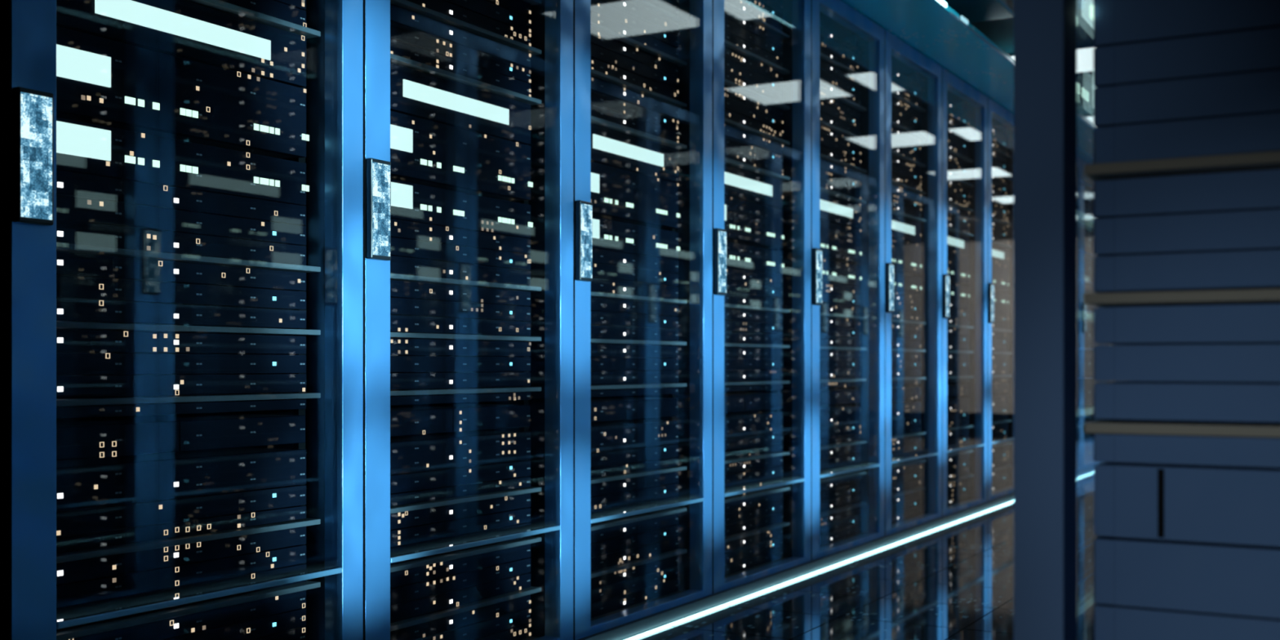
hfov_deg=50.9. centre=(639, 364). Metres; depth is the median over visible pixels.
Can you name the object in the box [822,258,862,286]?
server
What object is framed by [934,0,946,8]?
light strip
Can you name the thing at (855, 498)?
server
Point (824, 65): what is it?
server
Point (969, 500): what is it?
server
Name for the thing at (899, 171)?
server
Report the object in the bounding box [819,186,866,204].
shelf
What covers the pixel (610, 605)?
server
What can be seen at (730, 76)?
server
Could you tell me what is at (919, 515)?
server
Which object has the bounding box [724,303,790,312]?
shelf
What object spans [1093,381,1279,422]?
server
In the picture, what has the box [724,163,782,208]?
server
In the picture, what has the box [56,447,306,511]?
server
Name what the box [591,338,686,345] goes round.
shelf
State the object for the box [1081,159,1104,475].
tall cabinet
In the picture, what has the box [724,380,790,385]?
shelf
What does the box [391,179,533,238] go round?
server
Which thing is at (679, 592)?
server
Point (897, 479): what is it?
server
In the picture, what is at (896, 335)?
server
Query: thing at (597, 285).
server
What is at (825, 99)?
server
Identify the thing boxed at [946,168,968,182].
server
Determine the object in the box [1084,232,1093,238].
shelf
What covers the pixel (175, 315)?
indicator light
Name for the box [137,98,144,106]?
light
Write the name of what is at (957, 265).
server
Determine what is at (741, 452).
server
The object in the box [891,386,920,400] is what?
server
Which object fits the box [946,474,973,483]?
shelf
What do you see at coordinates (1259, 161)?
shelf
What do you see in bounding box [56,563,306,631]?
server
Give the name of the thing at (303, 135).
light
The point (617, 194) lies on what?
server
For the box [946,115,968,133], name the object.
server
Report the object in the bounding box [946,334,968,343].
server
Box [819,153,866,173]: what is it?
shelf
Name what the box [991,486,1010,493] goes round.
shelf
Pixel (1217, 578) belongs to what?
server
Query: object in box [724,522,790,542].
server
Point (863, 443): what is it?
shelf
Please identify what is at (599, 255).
server
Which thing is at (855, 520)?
server
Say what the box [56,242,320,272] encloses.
shelf
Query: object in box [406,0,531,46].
server
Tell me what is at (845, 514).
server
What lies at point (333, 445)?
tall cabinet
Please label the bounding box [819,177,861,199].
server
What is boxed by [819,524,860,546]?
server
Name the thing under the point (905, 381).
server
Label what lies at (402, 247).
server
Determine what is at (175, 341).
indicator light
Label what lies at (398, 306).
server
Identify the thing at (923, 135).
shelf
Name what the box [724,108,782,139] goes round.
server
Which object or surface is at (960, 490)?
server
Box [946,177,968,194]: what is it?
server
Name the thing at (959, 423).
server
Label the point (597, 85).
server
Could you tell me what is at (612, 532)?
server
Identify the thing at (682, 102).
shelf
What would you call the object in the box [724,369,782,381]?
server
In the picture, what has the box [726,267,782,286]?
server
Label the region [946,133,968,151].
server
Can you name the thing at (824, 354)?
server
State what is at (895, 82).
server
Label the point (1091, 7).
light
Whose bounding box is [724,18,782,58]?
server
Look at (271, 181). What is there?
light
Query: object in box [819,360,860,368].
server
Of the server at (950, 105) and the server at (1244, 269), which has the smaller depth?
the server at (1244, 269)
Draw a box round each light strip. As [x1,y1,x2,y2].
[624,471,1093,639]
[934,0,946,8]
[960,15,968,25]
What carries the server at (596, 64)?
in the tall cabinet at (694, 20)
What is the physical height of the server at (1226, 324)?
0.036 m
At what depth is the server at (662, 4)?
4.00 m
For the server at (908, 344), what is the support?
in the tall cabinet at (900, 56)
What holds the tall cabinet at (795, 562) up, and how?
on the floor
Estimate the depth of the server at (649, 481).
3.84 m
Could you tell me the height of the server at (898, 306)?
0.038 m
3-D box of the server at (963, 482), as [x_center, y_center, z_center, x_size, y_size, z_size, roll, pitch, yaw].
[1.260,0.592,6.748,0.622,0.036,0.622,0,0,29]
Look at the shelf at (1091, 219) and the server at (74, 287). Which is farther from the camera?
the shelf at (1091, 219)
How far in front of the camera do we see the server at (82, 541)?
2.39 m
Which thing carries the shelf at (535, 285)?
attached to the tall cabinet at (550, 590)
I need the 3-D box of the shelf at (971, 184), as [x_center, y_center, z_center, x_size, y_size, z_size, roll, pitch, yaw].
[1.307,-0.915,6.722,0.545,0.010,0.666,0,0,29]
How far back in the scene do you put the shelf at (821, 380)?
5.26 m
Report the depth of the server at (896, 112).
5.98 m
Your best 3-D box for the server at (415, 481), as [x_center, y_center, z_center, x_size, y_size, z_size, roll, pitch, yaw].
[-0.696,0.260,3.258,0.622,0.039,0.622,0,0,29]
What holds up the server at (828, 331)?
in the tall cabinet at (836, 16)
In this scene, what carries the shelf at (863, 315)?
attached to the tall cabinet at (836, 16)
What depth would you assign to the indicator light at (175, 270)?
2.39 m
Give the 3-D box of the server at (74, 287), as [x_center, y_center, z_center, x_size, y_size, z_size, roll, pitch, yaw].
[-1.087,-0.128,2.560,0.622,0.036,0.622,0,0,29]
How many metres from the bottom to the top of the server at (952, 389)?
0.055 m
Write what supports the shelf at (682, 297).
attached to the tall cabinet at (694, 20)
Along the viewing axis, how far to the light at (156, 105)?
2.35 m
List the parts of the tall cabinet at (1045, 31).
door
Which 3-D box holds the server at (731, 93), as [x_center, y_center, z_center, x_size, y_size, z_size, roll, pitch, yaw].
[0.086,-0.889,4.654,0.622,0.036,0.622,0,0,29]
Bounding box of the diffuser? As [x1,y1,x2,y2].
[1086,116,1093,123]
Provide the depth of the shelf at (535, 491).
3.13 m
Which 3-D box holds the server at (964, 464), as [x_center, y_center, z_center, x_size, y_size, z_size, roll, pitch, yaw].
[1.260,0.503,6.748,0.622,0.036,0.622,0,0,29]
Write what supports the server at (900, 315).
in the tall cabinet at (900, 56)
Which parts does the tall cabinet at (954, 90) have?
handle, panel, panel, rack rail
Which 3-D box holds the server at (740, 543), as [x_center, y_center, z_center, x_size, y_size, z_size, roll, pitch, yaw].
[0.086,0.592,4.654,0.622,0.036,0.622,0,0,29]
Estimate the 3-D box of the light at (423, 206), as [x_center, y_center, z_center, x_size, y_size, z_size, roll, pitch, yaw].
[-0.483,-0.352,3.003,0.002,0.012,0.021,0,0,29]
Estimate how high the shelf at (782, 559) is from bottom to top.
0.010 m
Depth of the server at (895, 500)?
5.97 m
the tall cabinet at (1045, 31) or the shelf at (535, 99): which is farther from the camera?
the shelf at (535, 99)
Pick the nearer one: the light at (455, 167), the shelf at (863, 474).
the light at (455, 167)
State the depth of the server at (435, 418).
3.13 m
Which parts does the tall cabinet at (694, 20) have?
handle, panel, rack rail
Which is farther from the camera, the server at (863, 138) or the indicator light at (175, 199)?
the server at (863, 138)
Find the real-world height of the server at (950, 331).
0.036 m
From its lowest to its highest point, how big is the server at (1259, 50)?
0.038 m
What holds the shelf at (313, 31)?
attached to the tall cabinet at (333, 445)
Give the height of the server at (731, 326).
0.036 m
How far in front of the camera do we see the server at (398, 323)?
3.11 m
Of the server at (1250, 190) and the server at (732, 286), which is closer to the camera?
the server at (1250, 190)
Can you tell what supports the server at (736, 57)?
in the tall cabinet at (795, 562)
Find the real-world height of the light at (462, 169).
0.012 m
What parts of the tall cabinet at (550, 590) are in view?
handle, panel, rack rail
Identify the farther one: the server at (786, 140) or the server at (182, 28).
the server at (786, 140)
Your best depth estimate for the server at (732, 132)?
4.55 m
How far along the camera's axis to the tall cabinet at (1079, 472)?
8.95 m
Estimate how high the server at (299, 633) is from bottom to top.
0.036 m
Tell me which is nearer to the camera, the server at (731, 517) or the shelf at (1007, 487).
the server at (731, 517)
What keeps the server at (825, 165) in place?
in the tall cabinet at (836, 16)
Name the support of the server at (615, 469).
in the tall cabinet at (694, 20)
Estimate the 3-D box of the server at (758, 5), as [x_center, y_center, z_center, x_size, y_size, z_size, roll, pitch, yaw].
[0.086,-1.231,4.654,0.622,0.036,0.622,0,0,29]
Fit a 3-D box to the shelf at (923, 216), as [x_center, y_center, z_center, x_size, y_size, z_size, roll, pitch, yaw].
[0.916,-0.662,6.024,0.545,0.010,0.666,0,0,29]
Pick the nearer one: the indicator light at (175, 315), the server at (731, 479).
the indicator light at (175, 315)
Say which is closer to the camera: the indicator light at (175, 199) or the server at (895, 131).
the indicator light at (175, 199)
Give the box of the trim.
[840,0,1096,164]
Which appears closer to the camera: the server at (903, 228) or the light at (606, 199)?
the light at (606, 199)
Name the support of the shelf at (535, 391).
attached to the tall cabinet at (550, 590)
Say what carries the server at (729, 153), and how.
in the tall cabinet at (795, 562)
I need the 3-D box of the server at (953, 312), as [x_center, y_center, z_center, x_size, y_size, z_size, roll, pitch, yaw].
[1.260,-0.257,6.748,0.622,0.038,0.622,0,0,29]
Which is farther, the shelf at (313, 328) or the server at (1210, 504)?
the shelf at (313, 328)
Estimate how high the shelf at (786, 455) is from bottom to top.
0.010 m
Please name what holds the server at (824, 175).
in the tall cabinet at (836, 16)
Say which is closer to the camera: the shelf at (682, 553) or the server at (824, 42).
the shelf at (682, 553)
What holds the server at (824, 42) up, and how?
in the tall cabinet at (836, 16)
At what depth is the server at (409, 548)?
3.12 m
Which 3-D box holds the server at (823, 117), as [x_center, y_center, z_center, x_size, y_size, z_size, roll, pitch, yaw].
[0.477,-0.940,5.352,0.622,0.036,0.622,0,0,29]
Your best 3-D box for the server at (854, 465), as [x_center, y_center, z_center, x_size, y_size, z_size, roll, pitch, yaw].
[0.477,0.415,5.352,0.622,0.036,0.622,0,0,29]
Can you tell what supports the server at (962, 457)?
in the tall cabinet at (954, 90)
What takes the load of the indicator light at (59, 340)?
attached to the server at (67, 340)
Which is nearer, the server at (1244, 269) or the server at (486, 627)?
the server at (1244, 269)
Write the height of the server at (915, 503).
0.036 m
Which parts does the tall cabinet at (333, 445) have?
handle, panel, rack rail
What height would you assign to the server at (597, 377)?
0.036 m
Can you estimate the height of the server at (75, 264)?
0.036 m
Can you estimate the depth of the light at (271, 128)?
2.60 m
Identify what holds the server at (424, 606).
in the tall cabinet at (550, 590)
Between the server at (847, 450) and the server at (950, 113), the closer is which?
the server at (847, 450)
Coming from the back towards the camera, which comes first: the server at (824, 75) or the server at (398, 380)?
the server at (824, 75)
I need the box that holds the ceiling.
[943,0,1096,115]
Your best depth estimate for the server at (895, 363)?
5.97 m
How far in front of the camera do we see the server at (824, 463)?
5.26 m
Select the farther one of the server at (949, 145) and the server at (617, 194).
the server at (949, 145)
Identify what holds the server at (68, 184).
in the tall cabinet at (333, 445)
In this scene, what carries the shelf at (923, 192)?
attached to the tall cabinet at (900, 56)
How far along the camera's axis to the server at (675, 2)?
4.05 m
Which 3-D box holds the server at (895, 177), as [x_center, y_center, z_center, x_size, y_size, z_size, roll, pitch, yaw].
[0.869,-0.814,6.050,0.622,0.036,0.622,0,0,29]
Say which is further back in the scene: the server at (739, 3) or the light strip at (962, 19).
the light strip at (962, 19)
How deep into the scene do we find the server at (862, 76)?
5.28 m
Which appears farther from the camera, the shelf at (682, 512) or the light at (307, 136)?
the shelf at (682, 512)
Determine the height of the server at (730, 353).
0.036 m
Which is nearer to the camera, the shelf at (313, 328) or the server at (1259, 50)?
the server at (1259, 50)
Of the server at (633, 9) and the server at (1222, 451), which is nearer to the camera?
the server at (1222, 451)
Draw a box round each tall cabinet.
[0,0,363,639]
[363,0,573,639]
[573,0,714,639]
[711,0,813,607]
[810,0,886,572]
[883,30,943,546]
[941,67,988,525]
[986,97,1013,509]
[1013,0,1279,639]
[1076,156,1083,477]
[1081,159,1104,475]
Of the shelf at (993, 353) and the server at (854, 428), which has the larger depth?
the shelf at (993, 353)
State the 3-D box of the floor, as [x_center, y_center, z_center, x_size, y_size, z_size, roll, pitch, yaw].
[3.147,0.787,6.433,5.600,0.080,18.300,0,0,29]
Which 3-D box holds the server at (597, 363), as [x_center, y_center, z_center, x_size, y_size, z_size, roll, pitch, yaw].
[-0.305,-0.002,3.956,0.622,0.036,0.622,0,0,29]
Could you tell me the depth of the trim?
5.82 m
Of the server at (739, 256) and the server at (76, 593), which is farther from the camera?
the server at (739, 256)
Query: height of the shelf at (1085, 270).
0.010 m
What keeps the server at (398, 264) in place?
in the tall cabinet at (550, 590)
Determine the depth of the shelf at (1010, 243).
7.44 m
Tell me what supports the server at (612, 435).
in the tall cabinet at (694, 20)
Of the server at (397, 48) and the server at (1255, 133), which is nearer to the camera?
the server at (1255, 133)
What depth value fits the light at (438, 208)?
3.05 m
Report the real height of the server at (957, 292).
0.083 m
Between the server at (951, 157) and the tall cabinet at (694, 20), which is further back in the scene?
the server at (951, 157)
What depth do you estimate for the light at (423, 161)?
3.00 m
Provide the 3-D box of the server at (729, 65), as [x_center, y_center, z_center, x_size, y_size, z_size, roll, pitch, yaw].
[0.086,-0.978,4.654,0.622,0.036,0.622,0,0,29]
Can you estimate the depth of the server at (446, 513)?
3.11 m
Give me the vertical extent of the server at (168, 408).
0.019 m
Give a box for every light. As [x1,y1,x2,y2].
[56,530,60,535]
[57,182,62,187]
[57,231,62,236]
[57,259,62,265]
[57,308,62,314]
[57,337,62,342]
[57,386,62,391]
[57,493,62,498]
[57,570,62,576]
[80,94,85,100]
[124,96,135,105]
[124,155,135,164]
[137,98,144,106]
[137,157,144,165]
[152,102,159,110]
[152,160,159,168]
[152,346,156,351]
[173,197,178,203]
[173,242,178,247]
[173,268,178,274]
[173,313,178,318]
[173,339,178,344]
[173,384,178,389]
[173,481,178,487]
[173,552,178,557]
[173,622,178,628]
[174,566,179,572]
[174,580,179,586]
[180,107,185,115]
[180,164,185,172]
[186,109,191,116]
[186,165,191,173]
[192,110,198,118]
[192,166,198,173]
[253,123,258,130]
[253,176,258,183]
[259,124,269,133]
[259,177,269,185]
[269,126,274,133]
[269,179,274,186]
[275,128,279,134]
[275,180,279,186]
[302,133,305,140]
[302,184,305,191]
[305,134,309,141]
[305,185,309,191]
[420,158,426,165]
[420,204,426,210]
[427,160,432,166]
[427,205,432,211]
[436,162,441,168]
[436,206,441,213]
[453,165,457,171]
[453,209,457,215]
[460,167,464,173]
[460,210,464,216]
[502,176,507,182]
[502,217,507,223]
[604,197,608,203]
[604,234,608,239]
[1008,44,1095,74]
[1084,114,1093,123]
[1089,4,1093,18]
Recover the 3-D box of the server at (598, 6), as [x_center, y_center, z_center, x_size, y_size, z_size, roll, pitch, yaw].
[-0.305,-0.978,3.956,0.622,0.036,0.622,0,0,29]
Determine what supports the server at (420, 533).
in the tall cabinet at (550, 590)
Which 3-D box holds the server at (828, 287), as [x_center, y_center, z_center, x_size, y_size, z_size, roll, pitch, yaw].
[0.477,-0.297,5.352,0.622,0.038,0.622,0,0,29]
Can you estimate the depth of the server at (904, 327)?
5.97 m
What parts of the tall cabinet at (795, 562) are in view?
handle, panel, rack rail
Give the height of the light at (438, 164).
0.012 m
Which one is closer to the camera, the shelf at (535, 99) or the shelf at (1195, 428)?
the shelf at (1195, 428)
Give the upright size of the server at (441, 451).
0.069 m
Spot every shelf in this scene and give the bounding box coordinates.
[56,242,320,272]
[56,321,320,335]
[56,392,320,406]
[56,518,320,563]
[56,580,320,639]
[184,0,320,38]
[390,0,541,55]
[390,53,541,105]
[390,273,541,291]
[390,332,541,341]
[390,386,541,395]
[390,486,541,513]
[390,536,541,572]
[522,0,541,5]
[523,635,538,639]
[591,21,686,66]
[591,68,686,107]
[591,115,686,149]
[591,291,686,303]
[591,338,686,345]
[591,382,686,389]
[591,466,686,484]
[591,507,686,530]
[591,548,686,577]
[724,156,790,180]
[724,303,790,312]
[724,342,790,348]
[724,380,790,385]
[724,451,790,464]
[724,486,790,503]
[724,557,788,578]
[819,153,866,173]
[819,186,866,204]
[819,312,866,319]
[819,346,866,350]
[819,378,866,382]
[819,440,866,449]
[819,471,866,483]
[819,533,865,547]
[891,120,926,139]
[891,150,926,167]
[891,179,926,195]
[891,208,926,222]
[891,319,926,324]
[891,348,926,351]
[891,377,926,380]
[891,431,926,439]
[891,459,926,468]
[891,486,926,497]
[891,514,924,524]
[946,147,973,162]
[946,173,973,186]
[946,200,973,212]
[946,226,973,236]
[946,324,973,328]
[946,350,973,353]
[946,375,973,378]
[946,425,973,431]
[946,449,973,457]
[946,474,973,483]
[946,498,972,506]
[991,146,1012,159]
[991,169,1012,181]
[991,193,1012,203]
[991,216,1012,226]
[991,240,1012,248]
[991,328,1012,332]
[991,351,1012,354]
[991,374,1012,377]
[991,419,1012,424]
[991,441,1012,448]
[991,464,1012,471]
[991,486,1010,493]
[1084,151,1279,181]
[1084,195,1093,203]
[1084,214,1093,221]
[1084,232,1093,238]
[1084,250,1094,256]
[1084,268,1093,273]
[1084,288,1279,307]
[1084,407,1093,410]
[1084,418,1279,437]
[1084,442,1093,446]
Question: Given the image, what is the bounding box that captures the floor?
[634,473,1098,639]
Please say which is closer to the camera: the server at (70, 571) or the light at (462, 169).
the server at (70, 571)
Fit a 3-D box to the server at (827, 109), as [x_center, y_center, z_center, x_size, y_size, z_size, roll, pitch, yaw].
[0.477,-0.978,5.352,0.622,0.036,0.622,0,0,29]
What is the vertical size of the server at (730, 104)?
0.036 m
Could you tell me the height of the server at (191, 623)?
0.036 m
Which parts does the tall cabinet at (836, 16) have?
handle, panel, panel, glass pane, rack rail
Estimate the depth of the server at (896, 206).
5.97 m
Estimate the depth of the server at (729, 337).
4.55 m
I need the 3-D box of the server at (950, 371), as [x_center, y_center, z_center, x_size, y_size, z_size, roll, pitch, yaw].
[1.260,0.036,6.748,0.622,0.036,0.622,0,0,29]
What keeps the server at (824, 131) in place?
in the tall cabinet at (836, 16)
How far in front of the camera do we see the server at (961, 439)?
6.69 m
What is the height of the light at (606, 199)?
0.012 m
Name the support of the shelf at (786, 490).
attached to the tall cabinet at (795, 562)
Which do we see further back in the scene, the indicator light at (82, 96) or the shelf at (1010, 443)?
the shelf at (1010, 443)
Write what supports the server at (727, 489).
in the tall cabinet at (795, 562)
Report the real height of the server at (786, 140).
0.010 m
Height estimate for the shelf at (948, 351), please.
0.010 m
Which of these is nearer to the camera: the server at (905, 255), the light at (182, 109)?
the light at (182, 109)
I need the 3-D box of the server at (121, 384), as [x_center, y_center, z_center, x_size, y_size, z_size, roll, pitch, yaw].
[-1.087,0.036,2.560,0.622,0.036,0.622,0,0,29]
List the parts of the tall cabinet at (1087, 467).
handle, rack rail, panel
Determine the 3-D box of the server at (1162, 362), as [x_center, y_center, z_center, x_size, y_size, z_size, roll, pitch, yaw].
[0.875,-0.002,1.461,0.620,0.036,0.622,0,0,29]
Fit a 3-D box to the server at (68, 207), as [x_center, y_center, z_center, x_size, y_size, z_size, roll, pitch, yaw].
[-1.087,-0.257,2.560,0.622,0.038,0.622,0,0,29]
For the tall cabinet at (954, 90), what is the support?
on the floor
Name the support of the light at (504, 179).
attached to the server at (424, 152)
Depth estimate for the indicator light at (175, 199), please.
2.39 m
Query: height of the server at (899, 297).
0.038 m
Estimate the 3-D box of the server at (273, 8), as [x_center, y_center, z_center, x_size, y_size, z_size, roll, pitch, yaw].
[-1.087,-0.688,2.560,0.622,0.036,0.622,0,0,29]
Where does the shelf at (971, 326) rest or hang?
attached to the tall cabinet at (954, 90)
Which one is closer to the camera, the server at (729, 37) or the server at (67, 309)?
the server at (67, 309)
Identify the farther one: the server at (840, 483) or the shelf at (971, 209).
the shelf at (971, 209)
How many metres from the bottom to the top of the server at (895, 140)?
0.036 m
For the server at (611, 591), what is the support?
in the tall cabinet at (694, 20)
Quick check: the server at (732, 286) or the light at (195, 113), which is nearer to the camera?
the light at (195, 113)
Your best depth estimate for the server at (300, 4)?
2.66 m
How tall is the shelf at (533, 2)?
0.010 m
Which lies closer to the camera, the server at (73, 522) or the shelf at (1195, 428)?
the shelf at (1195, 428)
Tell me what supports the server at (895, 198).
in the tall cabinet at (900, 56)
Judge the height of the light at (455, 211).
0.012 m
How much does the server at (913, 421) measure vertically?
0.039 m
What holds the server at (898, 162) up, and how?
in the tall cabinet at (900, 56)
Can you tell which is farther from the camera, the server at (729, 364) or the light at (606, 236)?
the server at (729, 364)
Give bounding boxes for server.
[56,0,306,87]
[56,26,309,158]
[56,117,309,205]
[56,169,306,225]
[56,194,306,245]
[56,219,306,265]
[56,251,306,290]
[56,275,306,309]
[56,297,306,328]
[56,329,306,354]
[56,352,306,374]
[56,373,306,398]
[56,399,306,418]
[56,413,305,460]
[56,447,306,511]
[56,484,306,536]
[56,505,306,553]
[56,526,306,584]
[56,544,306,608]
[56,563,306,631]
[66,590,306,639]
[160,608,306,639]
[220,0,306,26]
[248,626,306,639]
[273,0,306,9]
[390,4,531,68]
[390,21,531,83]
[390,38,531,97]
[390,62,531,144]
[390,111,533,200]
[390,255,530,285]
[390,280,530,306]
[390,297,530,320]
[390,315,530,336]
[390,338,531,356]
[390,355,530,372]
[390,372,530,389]
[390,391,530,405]
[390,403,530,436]
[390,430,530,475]
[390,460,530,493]
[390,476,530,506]
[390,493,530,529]
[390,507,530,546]
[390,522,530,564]
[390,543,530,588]
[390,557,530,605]
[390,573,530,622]
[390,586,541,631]
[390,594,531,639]
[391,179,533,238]
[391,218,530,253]
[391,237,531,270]
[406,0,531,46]
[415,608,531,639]
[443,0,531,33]
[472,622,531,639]
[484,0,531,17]
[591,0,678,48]
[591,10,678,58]
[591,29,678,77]
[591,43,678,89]
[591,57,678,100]
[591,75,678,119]
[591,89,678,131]
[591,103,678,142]
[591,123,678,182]
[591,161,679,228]
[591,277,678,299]
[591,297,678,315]
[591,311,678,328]
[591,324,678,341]
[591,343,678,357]
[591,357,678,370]
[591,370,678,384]
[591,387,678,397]
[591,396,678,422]
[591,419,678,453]
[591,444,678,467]
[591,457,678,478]
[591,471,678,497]
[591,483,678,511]
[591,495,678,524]
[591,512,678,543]
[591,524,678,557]
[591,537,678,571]
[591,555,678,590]
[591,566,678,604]
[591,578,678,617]
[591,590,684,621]
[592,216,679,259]
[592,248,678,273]
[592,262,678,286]
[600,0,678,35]
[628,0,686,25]
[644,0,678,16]
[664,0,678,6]
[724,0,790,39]
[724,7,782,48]
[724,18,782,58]
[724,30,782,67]
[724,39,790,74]
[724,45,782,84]
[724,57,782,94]
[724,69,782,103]
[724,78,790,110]
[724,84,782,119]
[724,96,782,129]
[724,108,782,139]
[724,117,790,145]
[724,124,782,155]
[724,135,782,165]
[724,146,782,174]
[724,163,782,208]
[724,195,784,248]
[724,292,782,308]
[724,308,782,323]
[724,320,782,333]
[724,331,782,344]
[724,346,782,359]
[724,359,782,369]
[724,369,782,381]
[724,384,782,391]
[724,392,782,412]
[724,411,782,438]
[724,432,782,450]
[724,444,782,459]
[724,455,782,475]
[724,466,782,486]
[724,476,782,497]
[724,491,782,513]
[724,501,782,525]
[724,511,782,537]
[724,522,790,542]
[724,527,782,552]
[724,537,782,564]
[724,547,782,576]
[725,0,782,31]
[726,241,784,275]
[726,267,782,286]
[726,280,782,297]
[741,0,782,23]
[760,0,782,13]
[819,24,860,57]
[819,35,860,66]
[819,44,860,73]
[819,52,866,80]
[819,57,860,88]
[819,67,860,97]
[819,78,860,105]
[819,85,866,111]
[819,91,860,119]
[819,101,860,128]
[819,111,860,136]
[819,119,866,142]
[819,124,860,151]
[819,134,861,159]
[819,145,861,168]
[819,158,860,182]
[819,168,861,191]
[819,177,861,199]
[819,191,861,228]
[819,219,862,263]
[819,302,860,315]
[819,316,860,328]
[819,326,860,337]
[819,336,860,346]
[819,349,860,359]
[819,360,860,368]
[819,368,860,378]
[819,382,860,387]
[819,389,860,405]
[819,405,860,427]
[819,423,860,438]
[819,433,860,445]
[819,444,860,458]
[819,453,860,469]
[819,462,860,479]
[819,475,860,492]
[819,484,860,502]
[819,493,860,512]
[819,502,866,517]
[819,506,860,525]
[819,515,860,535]
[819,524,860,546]
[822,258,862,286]
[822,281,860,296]
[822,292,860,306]
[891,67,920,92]
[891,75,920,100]
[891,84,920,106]
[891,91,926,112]
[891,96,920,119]
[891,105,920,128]
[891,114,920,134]
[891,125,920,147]
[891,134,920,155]
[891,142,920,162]
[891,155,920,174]
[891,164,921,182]
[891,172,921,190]
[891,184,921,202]
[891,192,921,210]
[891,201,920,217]
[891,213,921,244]
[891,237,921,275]
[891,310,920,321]
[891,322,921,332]
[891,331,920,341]
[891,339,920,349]
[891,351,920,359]
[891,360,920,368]
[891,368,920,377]
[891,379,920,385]
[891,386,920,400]
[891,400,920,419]
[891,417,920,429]
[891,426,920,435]
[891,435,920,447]
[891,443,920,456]
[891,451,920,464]
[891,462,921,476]
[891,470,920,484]
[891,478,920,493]
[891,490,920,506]
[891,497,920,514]
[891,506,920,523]
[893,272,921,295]
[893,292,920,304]
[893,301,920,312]
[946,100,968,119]
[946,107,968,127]
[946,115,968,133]
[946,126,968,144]
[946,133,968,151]
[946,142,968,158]
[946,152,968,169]
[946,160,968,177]
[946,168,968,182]
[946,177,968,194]
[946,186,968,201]
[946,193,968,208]
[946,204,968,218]
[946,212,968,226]
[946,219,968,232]
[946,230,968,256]
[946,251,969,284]
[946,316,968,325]
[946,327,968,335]
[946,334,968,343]
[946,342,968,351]
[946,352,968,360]
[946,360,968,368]
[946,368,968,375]
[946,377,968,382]
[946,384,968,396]
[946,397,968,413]
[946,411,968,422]
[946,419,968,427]
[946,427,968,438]
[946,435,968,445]
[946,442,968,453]
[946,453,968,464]
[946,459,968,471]
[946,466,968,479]
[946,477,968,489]
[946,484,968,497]
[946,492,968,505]
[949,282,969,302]
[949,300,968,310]
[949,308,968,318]
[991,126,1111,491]
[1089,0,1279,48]
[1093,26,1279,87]
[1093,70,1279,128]
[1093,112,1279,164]
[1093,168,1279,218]
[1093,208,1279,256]
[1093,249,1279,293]
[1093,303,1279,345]
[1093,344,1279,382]
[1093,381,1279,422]
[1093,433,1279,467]
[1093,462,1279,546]
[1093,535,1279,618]
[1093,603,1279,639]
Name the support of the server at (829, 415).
in the tall cabinet at (836, 16)
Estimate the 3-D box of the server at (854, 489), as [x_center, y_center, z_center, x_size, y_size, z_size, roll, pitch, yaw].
[0.477,0.503,5.352,0.622,0.036,0.622,0,0,29]
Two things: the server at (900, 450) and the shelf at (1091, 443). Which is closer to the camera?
the server at (900, 450)
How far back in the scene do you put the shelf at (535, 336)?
3.12 m
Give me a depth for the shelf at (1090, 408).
9.53 m
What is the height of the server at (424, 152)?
0.136 m
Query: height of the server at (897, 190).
0.036 m
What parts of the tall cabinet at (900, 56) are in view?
handle, panel, panel, glass pane, rack rail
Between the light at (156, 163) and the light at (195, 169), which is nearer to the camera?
the light at (156, 163)
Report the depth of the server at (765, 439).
4.55 m
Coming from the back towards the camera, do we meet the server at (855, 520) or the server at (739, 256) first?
the server at (855, 520)
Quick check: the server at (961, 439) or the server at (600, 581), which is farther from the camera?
the server at (961, 439)
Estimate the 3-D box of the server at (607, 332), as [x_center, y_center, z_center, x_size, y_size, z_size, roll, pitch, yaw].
[-0.305,-0.090,3.956,0.622,0.036,0.622,0,0,29]
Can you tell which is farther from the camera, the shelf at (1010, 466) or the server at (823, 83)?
the shelf at (1010, 466)
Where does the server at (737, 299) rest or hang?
in the tall cabinet at (795, 562)
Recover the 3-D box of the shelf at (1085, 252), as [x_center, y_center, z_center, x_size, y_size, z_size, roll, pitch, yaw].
[2.872,-0.789,9.514,0.545,0.010,0.666,0,0,29]
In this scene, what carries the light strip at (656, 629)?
on the floor
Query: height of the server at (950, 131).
0.036 m
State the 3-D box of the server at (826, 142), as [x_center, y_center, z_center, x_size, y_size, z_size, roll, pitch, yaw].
[0.477,-0.852,5.352,0.622,0.036,0.622,0,0,29]
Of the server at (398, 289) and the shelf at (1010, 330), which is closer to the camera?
the server at (398, 289)
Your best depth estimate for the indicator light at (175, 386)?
2.39 m
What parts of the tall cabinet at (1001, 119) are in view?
handle, panel, rack rail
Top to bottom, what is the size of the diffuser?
0.006 m
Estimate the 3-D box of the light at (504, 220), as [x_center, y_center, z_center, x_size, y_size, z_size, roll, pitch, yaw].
[-0.330,-0.352,3.278,0.002,0.012,0.022,0,0,29]
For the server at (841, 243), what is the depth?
5.27 m
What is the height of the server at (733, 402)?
0.055 m
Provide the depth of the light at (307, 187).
2.68 m
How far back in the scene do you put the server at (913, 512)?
5.97 m
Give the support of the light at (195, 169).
attached to the server at (82, 148)

